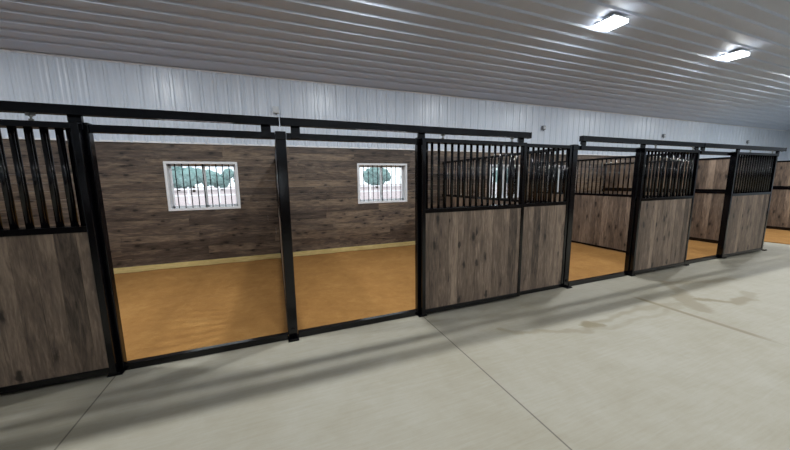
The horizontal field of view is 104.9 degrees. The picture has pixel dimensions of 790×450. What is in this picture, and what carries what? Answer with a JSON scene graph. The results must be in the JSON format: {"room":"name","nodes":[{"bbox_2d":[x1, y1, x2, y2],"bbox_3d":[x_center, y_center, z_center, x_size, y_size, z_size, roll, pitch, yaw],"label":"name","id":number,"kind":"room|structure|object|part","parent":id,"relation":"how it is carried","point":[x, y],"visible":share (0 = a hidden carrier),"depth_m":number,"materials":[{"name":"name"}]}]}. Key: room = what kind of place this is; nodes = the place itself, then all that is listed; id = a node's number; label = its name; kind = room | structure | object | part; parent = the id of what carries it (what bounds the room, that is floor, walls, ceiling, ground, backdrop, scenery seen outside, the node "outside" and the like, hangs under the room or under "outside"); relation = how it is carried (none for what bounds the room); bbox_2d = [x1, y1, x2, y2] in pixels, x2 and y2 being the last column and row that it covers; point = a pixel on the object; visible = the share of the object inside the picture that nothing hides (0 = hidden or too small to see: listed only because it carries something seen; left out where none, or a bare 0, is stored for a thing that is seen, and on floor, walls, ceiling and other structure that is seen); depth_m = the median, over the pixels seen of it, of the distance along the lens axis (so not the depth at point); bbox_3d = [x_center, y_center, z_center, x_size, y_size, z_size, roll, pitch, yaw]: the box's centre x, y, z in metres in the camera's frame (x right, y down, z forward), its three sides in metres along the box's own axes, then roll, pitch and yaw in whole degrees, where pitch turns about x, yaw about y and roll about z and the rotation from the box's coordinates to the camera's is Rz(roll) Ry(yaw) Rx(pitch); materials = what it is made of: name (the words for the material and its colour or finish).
{"room":"farm building","nodes":[
{"label":"farm building","id":0,"kind":"room"},
{"bbox_2d":[174,182,496,205],"bbox_3d":[1.050,-5.530,51.913,280.000,0.250,270.000,-4,9,-21],"label":"ground","id":1,"kind":"structure","parent":0,"point":[386,194],"depth_m":43.34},
{"bbox_2d":[171,166,215,191],"bbox_3d":[-43.698,-10.286,64.442,8.380,6.636,6.713,-1,8,-2],"label":"tree","id":2,"kind":"object","parent":1,"relation":"on","point":[178,168],"visible":0.67,"depth_m":62.76,"materials":[{"name":"green plant"}]},
{"bbox_2d":[205,169,230,189],"bbox_3d":[-44.921,-11.518,77.176,6.395,5.448,5.638,-4,9,-21],"label":"tree","id":3,"kind":"object","parent":1,"relation":"on","point":[219,176],"visible":0.56,"depth_m":75.80,"materials":[{"name":"green plant"}]},
{"bbox_2d":[223,168,234,182],"bbox_3d":[-33.490,-9.942,67.106,7.674,4.947,5.253,-4,9,-21],"label":"tree","id":4,"kind":"object","parent":1,"relation":"on","point":[226,171],"visible":0.06,"depth_m":64.38,"materials":[{"name":"green plant"}]},
{"bbox_2d":[174,183,496,203],"bbox_3d":[-7.437,-3.535,32.600,90.120,1.550,0.180,-4,9,-21],"label":"rail fence","id":5,"kind":"object","parent":1,"relation":"on","point":[370,185],"visible":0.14,"depth_m":28.98,"materials":[{"name":"white plastic"}]},
{"bbox_3d":[-7.418,-3.800,32.505,90.000,0.720,0.060,-4,9,-21],"label":"rail","id":6,"kind":"part","parent":5,"relation":"part of","materials":[{"name":"white plastic"}]},
{"bbox_2d":[364,167,389,187],"bbox_3d":[-5.000,-12.543,79.059,6.980,5.981,5.535,1,8,12],"label":"tree","id":7,"kind":"object","parent":1,"relation":"on","point":[372,174],"visible":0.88,"depth_m":77.60,"materials":[{"name":"green plant"}]},
{"bbox_2d":[375,174,390,186],"bbox_3d":[-5.774,-14.531,92.767,8.534,5.998,6.534,-4,9,-21],"label":"tree","id":8,"kind":"object","parent":1,"relation":"on","point":[389,177],"visible":0.09,"depth_m":91.50,"materials":[{"name":"green plant"}]},
{"bbox_2d":[0,49,784,267],"bbox_3d":[3.506,-1.570,8.648,30.800,3.776,0.188,-4,9,-21],"label":"wall","id":9,"kind":"structure","parent":0,"point":[326,213],"depth_m":6.16,"materials":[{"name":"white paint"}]},
{"bbox_2d":[163,161,240,210],"bbox_3d":[-3.693,-0.759,5.897,1.209,0.916,0.177,-4,9,-21],"label":"window","id":10,"kind":"structure","parent":9,"relation":"in","point":[167,165],"depth_m":5.85,"materials":[{"name":"white plastic"}]},
{"bbox_3d":[-3.954,-0.747,5.839,0.590,0.826,0.024,-4,9,-21],"label":"sash","id":11,"kind":"part","parent":10,"relation":"part of","materials":[{"name":"white plastic"}]},
{"bbox_3d":[-3.472,-0.784,6.056,0.590,0.826,0.024,-4,9,-21],"label":"sash","id":12,"kind":"part","parent":10,"relation":"part of","materials":[{"name":"white plastic"}]},
{"bbox_2d":[113,241,414,273],"bbox_3d":[0.014,0.491,7.483,23.200,0.115,0.038,-4,9,-21],"label":"baseboard","id":13,"kind":"structure","parent":9,"relation":"attached to","point":[366,247],"depth_m":6.26,"materials":[{"name":"brown wood"}]},
{"bbox_2d":[272,106,278,114],"bbox_3d":[-2.380,-2.284,6.072,0.120,0.160,0.074,-4,9,-21],"label":"wall box","id":14,"kind":"object","parent":9,"relation":"attached to","point":[275,108],"visible":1,"depth_m":6.04,"materials":[{"name":"white plastic"}]},
{"bbox_2d":[2,137,705,157],"bbox_3d":[3.529,-2.025,8.507,30.800,0.032,0.025,-4,9,-21],"label":"trim","id":15,"kind":"structure","parent":9,"relation":"attached to","point":[6,137],"depth_m":6.08,"materials":[{"name":"white plastic"}]},
{"bbox_2d":[357,163,406,203],"bbox_3d":[-0.307,-0.990,7.212,1.231,0.916,0.177,-4,9,-21],"label":"window","id":16,"kind":"structure","parent":9,"relation":"in","point":[403,183],"depth_m":7.22,"materials":[{"name":"white plastic"}]},
{"bbox_3d":[-0.573,-0.978,7.152,0.600,0.826,0.024,-4,9,-21],"label":"sash","id":17,"kind":"part","parent":16,"relation":"part of","materials":[{"name":"white plastic"}]},
{"bbox_3d":[-0.081,-1.016,7.373,0.600,0.826,0.024,-4,9,-21],"label":"sash","id":18,"kind":"part","parent":16,"relation":"part of","materials":[{"name":"white plastic"}]},
{"bbox_2d":[0,49,784,130],"bbox_3d":[3.515,-3.314,8.316,30.800,0.026,0.034,-4,9,-21],"label":"trim","id":19,"kind":"structure","parent":9,"relation":"attached to","point":[16,51],"depth_m":6.20,"materials":[{"name":"white plastic"}]},
{"bbox_2d":[489,164,519,197],"bbox_3d":[3.058,-1.221,8.519,1.170,0.916,0.177,-4,9,-21],"label":"window","id":20,"kind":"structure","parent":9,"relation":"in","point":[490,164],"depth_m":8.57,"materials":[{"name":"white plastic"}]},
{"bbox_3d":[2.806,-1.210,8.465,0.570,0.826,0.024,-4,9,-21],"label":"sash","id":21,"kind":"part","parent":20,"relation":"part of","materials":[{"name":"white plastic"}]},
{"bbox_3d":[3.270,-1.246,8.675,0.520,0.776,0.004,-4,9,-21],"label":"glass pane","id":22,"kind":"part","parent":20,"relation":"part of","materials":[{"name":"white"}]},
{"bbox_2d":[547,165,576,191],"bbox_3d":[5.016,-1.355,9.280,1.200,0.916,0.177,-4,9,-21],"label":"window","id":23,"kind":"structure","parent":9,"relation":"in","point":[549,165],"depth_m":9.29,"materials":[{"name":"white plastic"}]},
{"bbox_3d":[4.757,-1.343,9.222,0.585,0.826,0.024,-4,9,-21],"label":"sash","id":24,"kind":"part","parent":23,"relation":"part of","materials":[{"name":"white plastic"}]},
{"bbox_2d":[0,242,789,449],"bbox_3d":[5.539,1.081,3.880,31.000,0.150,11.330,-4,9,-21],"label":"floor","id":25,"kind":"structure","parent":0,"point":[695,356],"depth_m":2.44,"materials":[{"name":"concrete"}]},
{"bbox_2d":[82,122,126,377],"bbox_3d":[-2.426,0.242,2.501,0.108,2.096,0.137,-4,9,-21],"label":"post","id":26,"kind":"object","parent":25,"relation":"on","point":[88,138],"visible":0.63,"depth_m":2.51,"materials":[{"name":"black metal"}]},
{"bbox_3d":[-2.413,1.274,2.651,0.108,0.012,0.137,-4,9,-21],"label":"plate","id":27,"kind":"part","parent":26,"relation":"part of","materials":[{"name":"black metal"}]},
{"bbox_2d":[0,100,278,136],"bbox_3d":[-3.146,-0.765,2.028,4.446,0.175,0.100,-4,9,-21],"label":"door track","id":28,"kind":"object","parent":26,"relation":"attached to","point":[74,113],"visible":0.98,"depth_m":2.39,"materials":[{"name":"black metal"}]},
{"bbox_2d":[0,112,118,394],"bbox_3d":[-3.110,0.244,2.175,1.543,2.143,0.048,-4,9,-21],"label":"sliding door","id":29,"kind":"structure","parent":28,"relation":"hanging from","point":[56,325],"depth_m":2.36,"materials":[{"name":"wood"}]},
{"bbox_2d":[0,127,85,229],"bbox_3d":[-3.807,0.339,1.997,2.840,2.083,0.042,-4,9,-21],"label":"grille","id":30,"kind":"object","parent":29,"relation":"attached to","point":[68,132],"visible":0.12,"depth_m":2.34,"materials":[{"name":"black metal"}]},
{"bbox_3d":[-3.105,0.675,2.238,1.453,1.161,0.028,-4,9,-21],"label":"board panel","id":31,"kind":"part","parent":29,"relation":"part of","materials":[{"name":"brown wood"}]},
{"bbox_2d":[89,124,274,139],"bbox_3d":[-1.769,-0.801,2.639,1.353,0.062,0.050,-4,9,-21],"label":"header rail","id":32,"kind":"object","parent":26,"relation":"attached to","point":[102,129],"visible":1,"depth_m":2.58,"materials":[{"name":"black metal"}]},
{"bbox_2d":[114,258,288,360],"bbox_3d":[-3.785,1.075,4.084,4.340,0.025,3.586,-4,9,-21],"label":"footing","id":33,"kind":"object","parent":25,"relation":"on","point":[171,310],"visible":0.61,"depth_m":4.00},
{"bbox_2d":[274,140,288,334],"bbox_3d":[-1.781,-0.084,4.732,0.064,2.085,3.585,-4,9,-21],"label":"wall","id":34,"kind":"structure","parent":25,"relation":"on","point":[275,154],"depth_m":4.35,"materials":[{"name":"black metal"}]},
{"bbox_2d":[125,332,287,369],"bbox_3d":[-1.744,1.200,2.928,1.353,0.062,0.054,-4,9,-21],"label":"door sill","id":35,"kind":"structure","parent":34,"relation":"attached to","point":[176,356],"depth_m":2.88,"materials":[{"name":"black metal"}]},
{"bbox_3d":[-1.772,0.319,4.779,0.028,1.165,3.482,-4,9,-21],"label":"board panel","id":36,"kind":"part","parent":34,"relation":"part of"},
{"bbox_2d":[298,309,416,337],"bbox_3d":[-0.380,1.106,3.458,1.378,0.062,0.054,-4,9,-21],"label":"door sill","id":37,"kind":"structure","parent":34,"relation":"attached to","point":[403,314],"depth_m":3.41,"materials":[{"name":"black metal"}]},
{"bbox_2d":[275,131,298,342],"bbox_3d":[-1.073,0.150,3.026,0.108,2.096,0.137,-4,9,-21],"label":"post","id":38,"kind":"object","parent":25,"relation":"on","point":[280,136],"visible":0.88,"depth_m":3.02,"materials":[{"name":"black metal"}]},
{"bbox_3d":[-1.060,1.181,3.176,0.108,0.012,0.137,-4,9,-21],"label":"plate","id":39,"kind":"part","parent":38,"relation":"part of","materials":[{"name":"black metal"}]},
{"bbox_2d":[286,133,416,144],"bbox_3d":[-0.405,-0.895,3.169,1.378,0.062,0.050,-4,9,-21],"label":"header rail","id":40,"kind":"object","parent":38,"relation":"attached to","point":[303,137],"visible":0.98,"depth_m":3.13,"materials":[{"name":"black metal"}]},
{"bbox_2d":[293,245,414,329],"bbox_3d":[0.083,0.810,5.587,3.856,0.024,3.586,-4,9,-21],"label":"footing","id":41,"kind":"object","parent":25,"relation":"on","point":[337,287],"visible":0.42,"depth_m":4.75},
{"bbox_2d":[415,137,426,316],"bbox_3d":[0.303,0.056,3.561,0.108,2.096,0.137,-4,9,-21],"label":"post","id":42,"kind":"object","parent":25,"relation":"on","point":[418,145],"visible":0.56,"depth_m":3.56,"materials":[{"name":"black metal"}]},
{"bbox_2d":[280,117,531,146],"bbox_3d":[0.327,-1.003,3.377,3.004,0.175,0.100,-4,9,-21],"label":"door track","id":43,"kind":"object","parent":42,"relation":"attached to","point":[294,124],"visible":0.88,"depth_m":3.19,"materials":[{"name":"black metal"}]},
{"bbox_2d":[421,134,526,314],"bbox_3d":[0.999,-0.037,3.771,1.493,2.143,0.048,-4,9,-21],"label":"sliding door","id":44,"kind":"structure","parent":43,"relation":"hanging from","point":[471,255],"depth_m":3.75,"materials":[{"name":"wood"}]},
{"bbox_3d":[1.004,0.394,3.834,1.403,1.161,0.028,-4,9,-21],"label":"board panel","id":45,"kind":"part","parent":44,"relation":"part of","materials":[{"name":"brown wood"}]},
{"bbox_2d":[426,143,572,294],"bbox_3d":[1.426,-0.020,4.029,2.331,2.084,0.046,-4,9,-21],"label":"panel","id":46,"kind":"object","parent":25,"relation":"on","point":[544,223],"visible":0.39,"depth_m":4.29,"materials":[{"name":"brown wood"}]},
{"bbox_3d":[1.430,0.367,4.085,2.241,1.191,0.028,-4,9,-21],"label":"board panel","id":47,"kind":"part","parent":46,"relation":"part of","materials":[{"name":"brown wood"}]},
{"bbox_2d":[442,148,565,206],"bbox_3d":[1.888,-0.335,6.157,0.064,2.085,3.585,-4,9,-21],"label":"wall","id":48,"kind":"structure","parent":25,"relation":"on","point":[530,152],"depth_m":5.91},
{"bbox_3d":[1.897,0.068,6.204,0.028,1.165,3.482,-4,9,-21],"label":"board panel","id":49,"kind":"part","parent":48,"relation":"part of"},
{"bbox_2d":[568,271,627,285],"bbox_3d":[3.259,0.857,4.871,1.369,0.062,0.054,-4,9,-21],"label":"door sill","id":50,"kind":"structure","parent":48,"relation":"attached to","point":[624,273],"depth_m":4.83,"materials":[{"name":"black metal"}]},
{"bbox_2d":[563,144,578,288],"bbox_3d":[2.570,-0.100,4.441,0.108,2.096,0.137,-4,9,-21],"label":"post","id":51,"kind":"object","parent":25,"relation":"on","point":[575,146],"visible":0.83,"depth_m":4.43,"materials":[{"name":"black metal"}]},
{"bbox_2d":[578,146,639,151],"bbox_3d":[3.234,-1.144,4.582,1.369,0.062,0.050,-4,9,-21],"label":"header rail","id":52,"kind":"object","parent":51,"relation":"attached to","point":[588,148],"visible":0.8,"depth_m":4.55,"materials":[{"name":"metal"}]},
{"bbox_2d":[569,242,625,280],"bbox_3d":[3.311,0.589,6.840,2.964,0.025,3.586,-4,9,-21],"label":"footing","id":53,"kind":"object","parent":25,"relation":"on","point":[586,261],"visible":0.22,"depth_m":5.92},
{"bbox_2d":[534,153,689,252],"bbox_3d":[4.701,-0.527,7.249,0.064,2.085,3.585,-4,9,-21],"label":"wall","id":54,"kind":"structure","parent":25,"relation":"on","point":[599,220],"depth_m":7.01,"materials":[{"name":"brown wood"}]},
{"bbox_3d":[4.710,-0.125,7.297,0.028,1.165,3.482,-4,9,-21],"label":"board panel","id":55,"kind":"part","parent":54,"relation":"part of","materials":[{"name":"brown wood"}]},
{"bbox_2d":[686,255,719,263],"bbox_3d":[5.993,0.670,5.933,1.199,0.062,0.054,-4,9,-21],"label":"door sill","id":56,"kind":"structure","parent":54,"relation":"attached to","point":[706,258],"depth_m":5.89,"materials":[{"name":"black metal"}]},
{"bbox_2d":[624,147,641,276],"bbox_3d":[3.937,-0.193,4.973,0.108,2.096,0.137,-4,9,-21],"label":"post","id":57,"kind":"object","parent":25,"relation":"on","point":[638,154],"visible":0.7,"depth_m":4.97,"materials":[{"name":"black metal"}]},
{"bbox_2d":[579,136,704,150],"bbox_3d":[3.987,-1.254,4.799,2.990,0.175,0.100,-4,9,-21],"label":"door track","id":58,"kind":"object","parent":57,"relation":"attached to","point":[582,139],"visible":0.89,"depth_m":4.63,"materials":[{"name":"black metal"}]},
{"bbox_2d":[629,145,699,274],"bbox_3d":[4.612,-0.285,5.175,1.511,2.143,0.048,-4,9,-21],"label":"sliding door","id":59,"kind":"structure","parent":58,"relation":"hanging from","point":[662,225],"depth_m":5.15,"materials":[{"name":"wood"}]},
{"bbox_3d":[4.617,0.147,5.237,1.421,1.161,0.028,-4,9,-21],"label":"board panel","id":60,"kind":"part","parent":59,"relation":"part of","materials":[{"name":"brown wood"}]},
{"bbox_2d":[642,151,694,197],"bbox_3d":[4.649,-0.240,5.281,1.448,2.083,0.042,-4,9,-21],"label":"panel","id":61,"kind":"object","parent":25,"relation":"on","point":[647,151],"visible":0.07,"depth_m":5.26,"materials":[{"name":"black metal"}]},
{"bbox_2d":[602,156,755,243],"bbox_3d":[7.441,-0.715,8.314,0.064,2.085,3.585,-4,9,-21],"label":"wall","id":62,"kind":"structure","parent":25,"relation":"on","point":[712,173],"depth_m":7.58,"materials":[{"name":"brown wood"}]},
{"bbox_3d":[7.450,-0.330,8.359,0.028,1.130,3.482,-4,9,-21],"label":"board panel","id":63,"kind":"part","parent":62,"relation":"part of","materials":[{"name":"brown wood"}]},
{"bbox_3d":[7.438,-1.344,8.212,0.028,0.710,3.482,-4,9,-21],"label":"board panel","id":64,"kind":"part","parent":62,"relation":"part of","materials":[{"name":"brown wood"}]},
{"bbox_2d":[686,240,717,259],"bbox_3d":[6.088,0.400,7.919,2.886,0.024,3.586,-4,9,-21],"label":"footing","id":65,"kind":"object","parent":25,"relation":"on","point":[696,249],"visible":0.12,"depth_m":6.79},
{"bbox_2d":[716,156,733,258],"bbox_3d":[6.592,-0.375,6.004,0.108,2.096,0.137,-4,9,-21],"label":"post","id":66,"kind":"object","parent":25,"relation":"on","point":[731,157],"visible":0.46,"depth_m":6.02,"materials":[{"name":"black metal"}]},
{"bbox_2d":[700,143,786,155],"bbox_3d":[6.799,-1.446,5.891,3.040,0.175,0.100,-4,9,-21],"label":"door track","id":67,"kind":"object","parent":66,"relation":"attached to","point":[707,145],"visible":0.81,"depth_m":5.76,"materials":[{"name":"black metal"}]},
{"bbox_3d":[6.804,-1.494,5.870,3.032,0.069,0.065,-4,9,-21],"label":"rail","id":68,"kind":"part","parent":67,"relation":"part of","materials":[{"name":"metal"}]},
{"bbox_2d":[719,150,777,257],"bbox_3d":[7.217,-0.463,6.186,1.615,2.143,0.048,-4,9,-21],"label":"sliding door","id":69,"kind":"structure","parent":67,"relation":"hanging from","point":[746,214],"depth_m":6.15,"materials":[{"name":"wood"}]},
{"bbox_3d":[7.222,-0.032,6.249,1.525,1.161,0.028,-4,9,-21],"label":"board panel","id":70,"kind":"part","parent":69,"relation":"part of","materials":[{"name":"brown wood"}]},
{"bbox_2d":[764,228,789,244],"bbox_3d":[10.090,0.131,9.431,2.900,0.026,3.666,-4,9,-21],"label":"footing","id":71,"kind":"object","parent":25,"relation":"on","point":[771,235],"visible":0.12,"depth_m":8.16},
{"bbox_2d":[766,160,789,229],"bbox_3d":[11.464,-0.986,9.848,0.064,2.085,3.637,-4,9,-21],"label":"wall","id":72,"kind":"structure","parent":25,"relation":"on","point":[779,210],"depth_m":9.22,"materials":[{"name":"brown wood"}]},
{"bbox_3d":[11.473,-0.601,9.894,0.028,1.130,3.534,-4,9,-21],"label":"board panel","id":73,"kind":"part","parent":72,"relation":"part of","materials":[{"name":"brown wood"}]},
{"bbox_3d":[11.461,-1.615,9.746,0.028,0.710,3.534,-4,9,-21],"label":"board panel","id":74,"kind":"part","parent":72,"relation":"part of","materials":[{"name":"brown wood"}]},
{"bbox_3d":[5.383,-0.292,5.534,0.108,2.096,0.137,-4,9,-21],"label":"post","id":75,"kind":"object","parent":25,"relation":"on","visible":0},
{"bbox_2d":[700,151,733,155],"bbox_3d":[5.968,-1.331,5.644,1.199,0.062,0.050,-4,9,-21],"label":"header rail","id":76,"kind":"object","parent":75,"relation":"attached to","point":[706,152],"visible":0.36,"depth_m":5.62,"materials":[{"name":"black metal"}]},
{"bbox_2d":[0,0,789,130],"bbox_3d":[5.496,-3.204,3.235,31.000,1.165,11.480,-4,9,-21],"label":"ceiling","id":77,"kind":"structure","parent":0,"point":[664,62],"depth_m":5.27,"materials":[{"name":"white paint"}]},
{"bbox_2d":[594,13,628,31],"bbox_3d":[3.529,-3.312,4.960,0.340,0.107,0.340,-4,9,-21],"label":"ceiling light","id":78,"kind":"object","parent":77,"relation":"attached to","point":[615,20],"visible":1,"depth_m":4.90,"materials":[{"name":"white plastic"}]},
{"bbox_2d":[719,49,750,60],"bbox_3d":[7.092,-3.556,6.344,0.340,0.107,0.340,-4,9,-21],"label":"ceiling light","id":79,"kind":"object","parent":77,"relation":"attached to","point":[741,53],"visible":1,"depth_m":6.28,"materials":[{"name":"white plastic"}]},
{"bbox_2d":[780,130,789,160],"bbox_3d":[19.856,-2.234,9.031,0.029,4.589,10.980,-4,9,-21],"label":"wall","id":80,"kind":"structure","parent":0,"point":[785,155],"depth_m":13.87,"materials":[{"name":"white metal"}]}
]}

